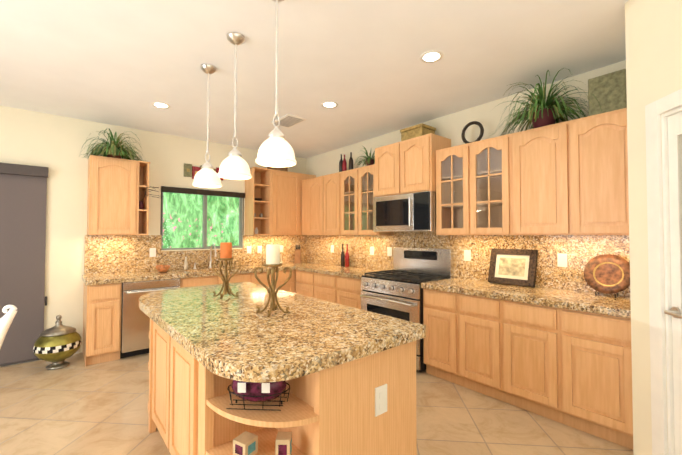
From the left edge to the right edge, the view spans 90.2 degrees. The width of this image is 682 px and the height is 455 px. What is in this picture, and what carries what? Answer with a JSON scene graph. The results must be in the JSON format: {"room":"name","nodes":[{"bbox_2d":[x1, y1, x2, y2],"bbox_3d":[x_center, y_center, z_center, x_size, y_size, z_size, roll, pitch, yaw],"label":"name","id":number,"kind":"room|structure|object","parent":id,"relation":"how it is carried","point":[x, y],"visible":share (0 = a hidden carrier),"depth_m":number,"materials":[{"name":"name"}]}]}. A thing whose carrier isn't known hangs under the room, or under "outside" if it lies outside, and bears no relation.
{"room":"kitchen","nodes":[
{"label":"kitchen","id":0,"kind":"room"},
{"bbox_2d":[0,106,305,352],"bbox_3d":[-3.753,0.084,3.594,8.315,2.773,0.150,1,-2,-40],"label":"wall","id":1,"kind":"structure","parent":0,"point":[53,143],"depth_m":4.00,"materials":[{"name":"paint"}]},
{"bbox_2d":[0,163,48,366],"bbox_3d":[-4.090,0.379,3.151,2.077,2.138,0.083,1,-2,-40],"label":"door blind","id":2,"kind":"object","parent":1,"relation":"attached to","point":[23,193],"visible":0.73,"depth_m":3.69,"materials":[{"name":"grey fabric"}]},
{"bbox_2d":[86,155,141,235],"bbox_3d":[-2.757,-0.364,4.121,0.490,0.914,0.329,1,-2,-40],"label":"upper cabinet","id":3,"kind":"object","parent":1,"relation":"attached to","point":[114,184],"depth_m":4.00,"materials":[{"name":"brown wood"}]},
{"bbox_2d":[79,128,145,160],"bbox_3d":[-2.679,-1.021,4.061,0.713,0.396,0.538,1,-2,-40],"label":"potted plant","id":4,"kind":"object","parent":3,"relation":"on","point":[114,149],"visible":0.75,"depth_m":4.03,"materials":[{"name":"plant"}]},
{"bbox_2d":[139,186,163,209],"bbox_3d":[-2.405,-0.367,4.288,0.244,0.291,0.256,1,-2,-40],"label":"decor","id":5,"kind":"object","parent":3,"relation":"on","point":[141,204],"visible":0.9,"depth_m":4.24,"materials":[{"name":"brown metal"}]},
{"bbox_2d":[82,248,305,275],"bbox_3d":[-1.842,0.460,5.068,3.178,0.257,0.020,1,-2,-40],"label":"backsplash","id":6,"kind":"structure","parent":1,"relation":"attached to","point":[94,262],"depth_m":4.62,"materials":[{"name":"beige stone"}]},
{"bbox_2d":[160,186,244,249],"bbox_3d":[-1.996,-0.117,4.982,1.185,0.863,0.120,1,-2,-40],"label":"window","id":7,"kind":"structure","parent":1,"relation":"in","point":[204,193],"depth_m":4.99,"materials":[{"name":"clear glass"}]},
{"bbox_2d":[184,163,222,180],"bbox_3d":[-1.997,-0.796,4.965,0.560,0.209,0.025,1,-2,-40],"label":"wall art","id":8,"kind":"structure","parent":1,"relation":"attached to","point":[190,170],"depth_m":4.84,"materials":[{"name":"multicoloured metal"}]},
{"bbox_2d":[258,168,301,235],"bbox_3d":[-0.992,-0.391,5.597,0.561,1.036,0.329,1,-2,-40],"label":"upper cabinet","id":9,"kind":"object","parent":1,"relation":"attached to","point":[280,192],"depth_m":5.46,"materials":[{"name":"brown wood"}]},
{"bbox_2d":[254,198,262,233],"bbox_3d":[-1.309,-0.177,5.336,0.166,0.559,0.127,1,-2,-40],"label":"decor","id":10,"kind":"object","parent":9,"relation":"on","point":[260,215],"visible":0.81,"depth_m":5.31,"materials":[{"name":"brown metal"}]},
{"bbox_2d":[267,167,287,170],"bbox_3d":[-1.039,-1.001,5.554,0.280,0.180,0.240,1,-2,-40],"label":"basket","id":11,"kind":"object","parent":9,"relation":"on","point":[281,168],"visible":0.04,"depth_m":5.48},
{"bbox_2d":[0,0,627,157],"bbox_3d":[-1.694,-1.419,1.164,8.315,0.120,6.572,1,-2,-40],"label":"ceiling","id":12,"kind":"structure","parent":0,"point":[124,63],"depth_m":2.68,"materials":[{"name":"paint"}]},
{"bbox_2d":[151,102,170,108],"bbox_3d":[-1.915,-1.299,3.614,0.184,0.005,0.184,1,-2,-40],"label":"recessed light","id":13,"kind":"object","parent":12,"relation":"in","point":[160,104],"visible":1,"depth_m":3.62,"materials":[{"name":"white paint"}]},
{"bbox_2d":[192,64,221,187],"bbox_3d":[-1.094,-0.829,2.791,0.227,0.982,0.227,1,-2,-40],"label":"pendant light","id":14,"kind":"object","parent":12,"relation":"hanging from","point":[206,176],"visible":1,"depth_m":2.76,"materials":[{"name":"white glass"}]},
{"bbox_2d":[217,32,251,179],"bbox_3d":[-0.735,-0.839,2.361,0.227,0.982,0.227,1,-2,-40],"label":"pendant light","id":15,"kind":"object","parent":12,"relation":"hanging from","point":[234,165],"visible":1,"depth_m":2.33,"materials":[{"name":"white glass"}]},
{"bbox_2d":[255,0,296,166],"bbox_3d":[-0.363,-0.849,1.916,0.227,0.982,0.227,1,-2,-40],"label":"pendant light","id":16,"kind":"object","parent":12,"relation":"hanging from","point":[275,149],"visible":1,"depth_m":1.87,"materials":[{"name":"white glass"}]},
{"bbox_2d":[271,114,306,127],"bbox_3d":[-0.636,-1.282,4.110,0.260,0.016,0.400,1,-2,-40],"label":"ceiling vent","id":17,"kind":"object","parent":12,"relation":"in","point":[288,120],"visible":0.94,"depth_m":4.07,"materials":[{"name":"beige metal"}]},
{"bbox_2d":[321,101,337,107],"bbox_3d":[-0.120,-1.299,3.602,0.184,0.005,0.184,1,-2,-40],"label":"recessed light","id":18,"kind":"object","parent":12,"relation":"in","point":[328,104],"visible":1,"depth_m":3.59,"materials":[{"name":"white paint"}]},
{"bbox_2d":[419,50,443,62],"bbox_3d":[0.702,-1.321,2.634,0.184,0.005,0.184,1,-2,-40],"label":"recessed light","id":19,"kind":"object","parent":12,"relation":"in","point":[432,56],"visible":1,"depth_m":2.63,"materials":[{"name":"white paint"}]},
{"bbox_2d":[0,352,632,454],"bbox_3d":[-1.694,1.474,1.098,8.315,0.120,6.572,1,-2,-40],"label":"floor","id":20,"kind":"structure","parent":0,"point":[76,406],"depth_m":2.56,"materials":[{"name":"tile"}]},
{"bbox_2d":[0,305,16,348],"bbox_3d":[-1.999,0.924,1.489,0.682,0.979,0.742,1,-2,-30],"label":"patio chair","id":21,"kind":"object","parent":20,"relation":"on","point":[6,320],"visible":1,"depth_m":1.93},
{"bbox_2d":[33,315,81,369],"bbox_3d":[-2.997,1.197,3.604,0.400,0.545,0.400,1,-2,-40],"label":"urn","id":22,"kind":"object","parent":20,"relation":"on","point":[58,344],"visible":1,"depth_m":3.50,"materials":[{"name":"green metal"}]},
{"bbox_2d":[82,280,121,365],"bbox_3d":[-2.750,1.048,3.899,0.306,0.860,0.629,1,-2,-40],"label":"base cabinet","id":23,"kind":"object","parent":20,"relation":"on","point":[102,303],"depth_m":3.68,"materials":[{"name":"brown wood"}]},
{"bbox_2d":[82,260,309,283],"bbox_3d":[-1.652,0.611,4.824,3.196,0.055,0.634,1,-2,-40],"label":"countertop","id":24,"kind":"structure","parent":23,"relation":"on","point":[103,277],"depth_m":4.21,"materials":[{"name":"beige stone"}]},
{"bbox_2d":[156,265,169,271],"bbox_3d":[-2.286,0.529,4.360,0.170,0.085,0.170,1,-2,-40],"label":"bowl","id":25,"kind":"object","parent":24,"relation":"on","point":[162,268],"visible":1,"depth_m":4.31,"materials":[{"name":"ceramic"}]},
{"bbox_2d":[184,257,187,268],"bbox_3d":[-2.152,0.494,4.714,0.048,0.172,0.047,1,-2,-40],"label":"bottle","id":26,"kind":"object","parent":24,"relation":"on","point":[185,264],"visible":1,"depth_m":4.70,"materials":[{"name":"white plastic"}]},
{"bbox_2d":[193,244,217,268],"bbox_3d":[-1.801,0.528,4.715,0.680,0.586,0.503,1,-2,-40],"label":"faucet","id":27,"kind":"object","parent":24,"relation":"in","point":[215,255],"depth_m":4.90,"materials":[{"name":"silver metal"}]},
{"bbox_2d":[295,245,300,262],"bbox_3d":[-0.734,0.450,5.798,0.100,0.310,0.130,0,-1,0],"label":"knife block","id":28,"kind":"object","parent":24,"relation":"on","point":[297,254],"visible":1,"depth_m":5.73,"materials":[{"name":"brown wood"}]},
{"bbox_2d":[122,276,189,357],"bbox_3d":[-2.391,1.054,4.199,0.754,0.860,0.629,1,-2,-40],"label":"base cabinet","id":29,"kind":"object","parent":20,"relation":"on","point":[135,323],"depth_m":3.86,"materials":[{"name":"metal"}]},
{"bbox_2d":[121,279,179,352],"bbox_3d":[-2.372,1.013,4.170,0.600,0.772,0.660,1,-2,-40],"label":"dishwasher","id":30,"kind":"object","parent":29,"relation":"in","point":[135,324],"depth_m":3.85,"materials":[{"name":"silver metal"}]},
{"bbox_2d":[190,272,257,286],"bbox_3d":[-1.778,1.066,4.711,0.986,0.860,0.629,1,-2,-40],"label":"base cabinet","id":31,"kind":"object","parent":20,"relation":"on","point":[239,276],"depth_m":4.48,"materials":[{"name":"brown wood"}]},
{"bbox_2d":[258,272,269,286],"bbox_3d":[-1.322,1.075,5.092,0.505,0.860,0.629,1,-2,-40],"label":"base cabinet","id":32,"kind":"object","parent":20,"relation":"on","point":[262,276],"depth_m":4.89,"materials":[{"name":"brown wood"}]},
{"bbox_2d":[270,268,293,292],"bbox_3d":[-1.038,1.079,5.287,0.449,0.860,0.693,1,-2,-40],"label":"base cabinet","id":33,"kind":"object","parent":20,"relation":"on","point":[282,277],"depth_m":5.11,"materials":[{"name":"brown wood"}]},
{"bbox_2d":[148,319,416,454],"bbox_3d":[-0.636,1.010,2.279,0.940,0.860,2.108,1,-2,-40],"label":"kitchen island","id":34,"kind":"object","parent":20,"relation":"on","point":[365,405],"visible":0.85,"depth_m":1.59,"materials":[{"name":"brown wood"}]},
{"bbox_2d":[233,431,257,454],"bbox_3d":[-0.419,0.956,1.490,0.077,0.070,0.077,-1,-1,29],"label":"box","id":35,"kind":"object","parent":34,"relation":"in","point":[245,443],"depth_m":1.47,"materials":[{"name":"cardboard"}]},
{"bbox_2d":[226,380,289,410],"bbox_3d":[-0.358,0.683,1.482,0.273,0.166,0.269,1,-2,-40],"label":"basket","id":36,"kind":"object","parent":34,"relation":"in","point":[256,392],"visible":0.73,"depth_m":1.42,"materials":[{"name":"black metal"}]},
{"bbox_2d":[139,282,425,382],"bbox_3d":[-0.648,0.553,2.292,1.035,0.055,2.210,1,-2,-40],"label":"island countertop","id":37,"kind":"structure","parent":34,"relation":"on","point":[231,337],"depth_m":1.71,"materials":[{"name":"stone"}]},
{"bbox_2d":[211,242,240,298],"bbox_3d":[-0.881,0.319,2.604,0.174,0.423,0.174,1,-2,-40],"label":"candle holder","id":38,"kind":"object","parent":37,"relation":"on","point":[225,251],"visible":0.98,"depth_m":2.59,"materials":[{"name":"gold metal"}]},
{"bbox_2d":[254,244,291,316],"bbox_3d":[-0.412,0.306,2.058,0.174,0.423,0.174,1,-2,-40],"label":"candle holder","id":39,"kind":"object","parent":37,"relation":"on","point":[273,257],"visible":1,"depth_m":2.04,"materials":[{"name":"gold metal"}]},
{"bbox_2d":[275,432,291,454],"bbox_3d":[-0.244,0.941,1.453,0.062,0.100,0.062,0,-1,-1],"label":"box","id":40,"kind":"object","parent":34,"relation":"in","point":[283,442],"depth_m":1.42,"materials":[{"name":"cardboard"}]},
{"bbox_2d":[294,268,317,298],"bbox_3d":[-0.324,1.077,5.174,0.694,0.860,0.588,1,-2,-40],"label":"base cabinet","id":41,"kind":"object","parent":20,"relation":"on","point":[305,283],"depth_m":4.99,"materials":[{"name":"brown wood"}]},
{"bbox_2d":[318,272,329,301],"bbox_3d":[0.009,1.069,4.835,0.619,0.860,0.663,1,-2,-40],"label":"base cabinet","id":42,"kind":"object","parent":20,"relation":"on","point":[323,281],"depth_m":4.66,"materials":[{"name":"brown wood"}]},
{"bbox_2d":[330,276,357,307],"bbox_3d":[0.313,1.061,4.471,0.619,0.860,0.593,1,-2,-40],"label":"base cabinet","id":43,"kind":"object","parent":20,"relation":"on","point":[343,290],"depth_m":4.32,"materials":[{"name":"brown wood"}]},
{"bbox_2d":[358,272,449,371],"bbox_3d":[0.747,1.030,3.895,0.693,0.895,0.836,1,-2,-40],"label":"stove","id":44,"kind":"object","parent":20,"relation":"on","point":[392,294],"depth_m":3.64,"materials":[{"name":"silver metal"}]},
{"bbox_2d":[294,264,385,279],"bbox_3d":[0.015,0.611,4.824,0.636,0.055,1.502,1,-2,-40],"label":"countertop","id":45,"kind":"structure","parent":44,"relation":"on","point":[326,269],"depth_m":4.67,"materials":[{"name":"beige stone"}]},
{"bbox_2d":[341,244,342,266],"bbox_3d":[0.027,0.419,5.158,0.066,0.342,0.064,1,-2,-40],"label":"bottle","id":46,"kind":"object","parent":45,"relation":"on","point":[342,244],"depth_m":5.13,"materials":[{"name":"black glass"}]},
{"bbox_2d":[343,244,348,266],"bbox_3d":[0.092,0.417,5.064,0.066,0.342,0.064,1,-2,-40],"label":"bottle","id":47,"kind":"object","parent":45,"relation":"on","point":[345,260],"depth_m":5.04,"materials":[{"name":"red glass"}]},
{"bbox_2d":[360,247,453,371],"bbox_3d":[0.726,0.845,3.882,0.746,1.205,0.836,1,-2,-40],"label":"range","id":48,"kind":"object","parent":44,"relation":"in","point":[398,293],"depth_m":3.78,"materials":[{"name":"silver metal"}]},
{"bbox_2d":[422,288,445,379],"bbox_3d":[1.196,1.037,3.415,0.619,0.860,0.468,1,-2,-40],"label":"base cabinet","id":49,"kind":"object","parent":20,"relation":"on","point":[433,303],"depth_m":3.30,"materials":[{"name":"brown wood"}]},
{"bbox_2d":[446,292,489,395],"bbox_3d":[1.425,1.030,3.140,0.619,0.860,0.552,1,-2,-40],"label":"base cabinet","id":50,"kind":"object","parent":20,"relation":"on","point":[467,317],"depth_m":3.02,"materials":[{"name":"brown wood"}]},
{"bbox_2d":[490,300,545,416],"bbox_3d":[1.688,1.023,2.825,0.619,0.860,0.573,1,-2,-40],"label":"base cabinet","id":51,"kind":"object","parent":20,"relation":"on","point":[517,331],"depth_m":2.69,"materials":[{"name":"brown wood"}]},
{"bbox_2d":[546,308,632,449],"bbox_3d":[1.940,1.016,2.524,0.619,0.860,0.518,1,-2,-40],"label":"base cabinet","id":52,"kind":"object","parent":20,"relation":"on","point":[589,356],"depth_m":2.33,"materials":[{"name":"brown wood"}]},
{"bbox_2d":[422,276,630,319],"bbox_3d":[1.569,0.569,2.965,0.636,0.055,1.654,1,-2,-40],"label":"countertop","id":53,"kind":"structure","parent":52,"relation":"on","point":[603,304],"depth_m":2.71,"materials":[{"name":"beige stone"}]},
{"bbox_2d":[488,248,537,286],"bbox_3d":[1.631,0.375,3.242,0.117,0.338,0.420,1,-2,-40],"label":"framed picture","id":54,"kind":"object","parent":53,"relation":"on","point":[517,267],"visible":1,"depth_m":3.22,"materials":[{"name":"brown wood"}]},
{"bbox_2d":[584,254,629,297],"bbox_3d":[2.079,0.372,2.651,0.152,0.324,0.316,1,-2,-40],"label":"plate","id":55,"kind":"object","parent":53,"relation":"on","point":[607,273],"visible":1,"depth_m":2.67,"materials":[{"name":"ceramic"}]},
{"bbox_2d":[352,145,374,168],"bbox_3d":[0.377,-0.967,4.580,0.431,0.312,0.531,1,-2,-40],"label":"potted plant","id":56,"kind":"object","parent":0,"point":[368,160],"visible":0.71,"depth_m":4.56,"materials":[{"name":"green plant"}]},
{"bbox_2d":[306,60,625,176],"bbox_3d":[1.487,0.086,3.690,0.150,2.773,6.422,1,-2,-40],"label":"wall","id":57,"kind":"structure","parent":0,"point":[489,116],"depth_m":3.66,"materials":[{"name":"paint"}]},
{"bbox_2d":[302,180,305,235],"bbox_3d":[-0.470,-0.328,5.680,0.313,0.914,0.210,1,-2,-40],"label":"upper cabinet","id":58,"kind":"object","parent":57,"relation":"attached to","point":[303,181],"depth_m":5.60,"materials":[{"name":"brown wood"}]},
{"bbox_2d":[302,174,313,179],"bbox_3d":[-0.656,-0.384,5.889,0.328,1.036,0.310,1,-2,-40],"label":"upper cabinet","id":59,"kind":"object","parent":57,"relation":"attached to","point":[303,175],"depth_m":5.73,"materials":[{"name":"brown wood"}]},
{"bbox_2d":[306,176,317,235],"bbox_3d":[-0.256,-0.334,5.410,0.330,0.914,0.478,1,-2,-40],"label":"upper cabinet","id":60,"kind":"object","parent":57,"relation":"attached to","point":[311,181],"depth_m":5.42,"materials":[{"name":"brown wood"}]},
{"bbox_2d":[318,172,361,235],"bbox_3d":[-0.026,-0.341,5.134,0.330,0.914,0.512,1,-2,-40],"label":"upper cabinet","id":61,"kind":"object","parent":57,"relation":"attached to","point":[339,193],"depth_m":4.93,"materials":[{"name":"brown wood"}]},
{"bbox_2d":[340,154,346,171],"bbox_3d":[0.052,-0.937,5.001,0.066,0.270,0.064,1,-2,-40],"label":"bottle","id":62,"kind":"object","parent":61,"relation":"on","point":[343,165],"depth_m":4.99,"materials":[{"name":"red glass"}]},
{"bbox_2d":[349,152,352,169],"bbox_3d":[0.148,-0.948,4.951,0.068,0.290,0.066,1,-2,-40],"label":"bottle","id":63,"kind":"object","parent":61,"relation":"on","point":[351,159],"depth_m":4.93,"materials":[{"name":"black glass"}]},
{"bbox_2d":[370,142,397,187],"bbox_3d":[0.714,-0.687,4.182,0.426,0.618,0.499,1,-2,-40],"label":"upper cabinet","id":64,"kind":"object","parent":57,"relation":"attached to","point":[384,173],"depth_m":4.11,"materials":[{"name":"brown wood"}]},
{"bbox_2d":[400,123,435,140],"bbox_3d":[0.901,-1.079,3.981,0.270,0.154,0.320,1,-2,-40],"label":"box","id":65,"kind":"object","parent":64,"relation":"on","point":[421,129],"visible":0.75,"depth_m":3.88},
{"bbox_2d":[370,184,405,231],"bbox_3d":[0.741,-0.199,4.106,0.463,0.502,0.628,1,-2,-40],"label":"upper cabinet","id":66,"kind":"object","parent":57,"relation":"attached to","point":[387,205],"depth_m":4.03,"materials":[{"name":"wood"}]},
{"bbox_2d":[373,191,435,231],"bbox_3d":[0.807,-0.164,4.025,0.462,0.428,0.836,1,-2,-40],"label":"microwave","id":67,"kind":"object","parent":66,"relation":"in","point":[406,211],"depth_m":3.83,"materials":[{"name":"silver metal"}]},
{"bbox_2d":[398,133,453,195],"bbox_3d":[0.961,-0.694,3.885,0.426,0.618,0.410,1,-2,-40],"label":"upper cabinet","id":68,"kind":"object","parent":57,"relation":"attached to","point":[430,156],"depth_m":3.71,"materials":[{"name":"brown wood"}]},
{"bbox_2d":[406,180,453,231],"bbox_3d":[0.997,-0.206,3.800,0.463,0.502,0.244,1,-2,-40],"label":"upper cabinet","id":69,"kind":"object","parent":57,"relation":"attached to","point":[421,226],"depth_m":3.66,"materials":[{"name":"brown wood"}]},
{"bbox_2d":[306,236,629,295],"bbox_3d":[0.856,0.334,4.304,0.020,0.473,4.616,1,-2,-40],"label":"backsplash","id":70,"kind":"structure","parent":57,"relation":"attached to","point":[562,261],"depth_m":3.69,"materials":[{"name":"beige stone"}]},
{"bbox_2d":[502,124,557,235],"bbox_3d":[1.796,-0.390,2.953,0.330,0.914,0.552,1,-2,-40],"label":"upper cabinet","id":71,"kind":"object","parent":57,"relation":"attached to","point":[531,158],"depth_m":2.90,"materials":[{"name":"brown wood"}]},
{"bbox_2d":[490,68,601,135],"bbox_3d":[1.663,-1.082,2.863,0.662,0.463,0.869,1,-2,-40],"label":"potted plant","id":72,"kind":"object","parent":71,"relation":"on","point":[542,111],"visible":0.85,"depth_m":2.86,"materials":[{"name":"green plant"}]},
{"bbox_2d":[554,108,628,235],"bbox_3d":[2.052,-0.397,2.648,0.330,0.914,0.516,1,-2,-40],"label":"upper cabinet","id":73,"kind":"object","parent":57,"relation":"attached to","point":[593,199],"depth_m":2.57,"materials":[{"name":"brown wood"}]},
{"bbox_2d":[588,69,626,115],"bbox_3d":[2.082,-1.006,2.627,0.230,0.299,0.230,1,-2,-40],"label":"box","id":74,"kind":"object","parent":73,"relation":"on","point":[608,91],"visible":0.56,"depth_m":2.55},
{"bbox_2d":[461,121,483,143],"bbox_3d":[1.351,-0.964,3.494,0.070,0.256,0.243,1,-2,-40],"label":"ring","id":75,"kind":"object","parent":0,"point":[479,138],"visible":0.81,"depth_m":3.47,"materials":[{"name":"brown metal"}]},
{"bbox_2d":[625,0,681,454],"bbox_3d":[2.212,0.033,1.369,1.713,2.773,1.630,1,-2,-40],"label":"wall","id":76,"kind":"structure","parent":0,"point":[653,34],"depth_m":1.90,"materials":[{"name":"paint"}]},
{"bbox_2d":[645,89,681,454],"bbox_3d":[1.665,0.371,1.375,0.136,2.098,0.926,0,-1,5],"label":"door frame","id":77,"kind":"structure","parent":76,"relation":"attached to","point":[665,172],"depth_m":1.75,"materials":[{"name":"white paint"}]},
{"label":"outside","id":78,"kind":"structure","parent":0,"visible":0},
{"bbox_2d":[163,192,238,247],"bbox_3d":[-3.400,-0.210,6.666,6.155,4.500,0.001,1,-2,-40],"label":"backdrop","id":79,"kind":"structure","parent":78,"point":[191,199],"depth_m":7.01,"materials":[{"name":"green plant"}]}
]}

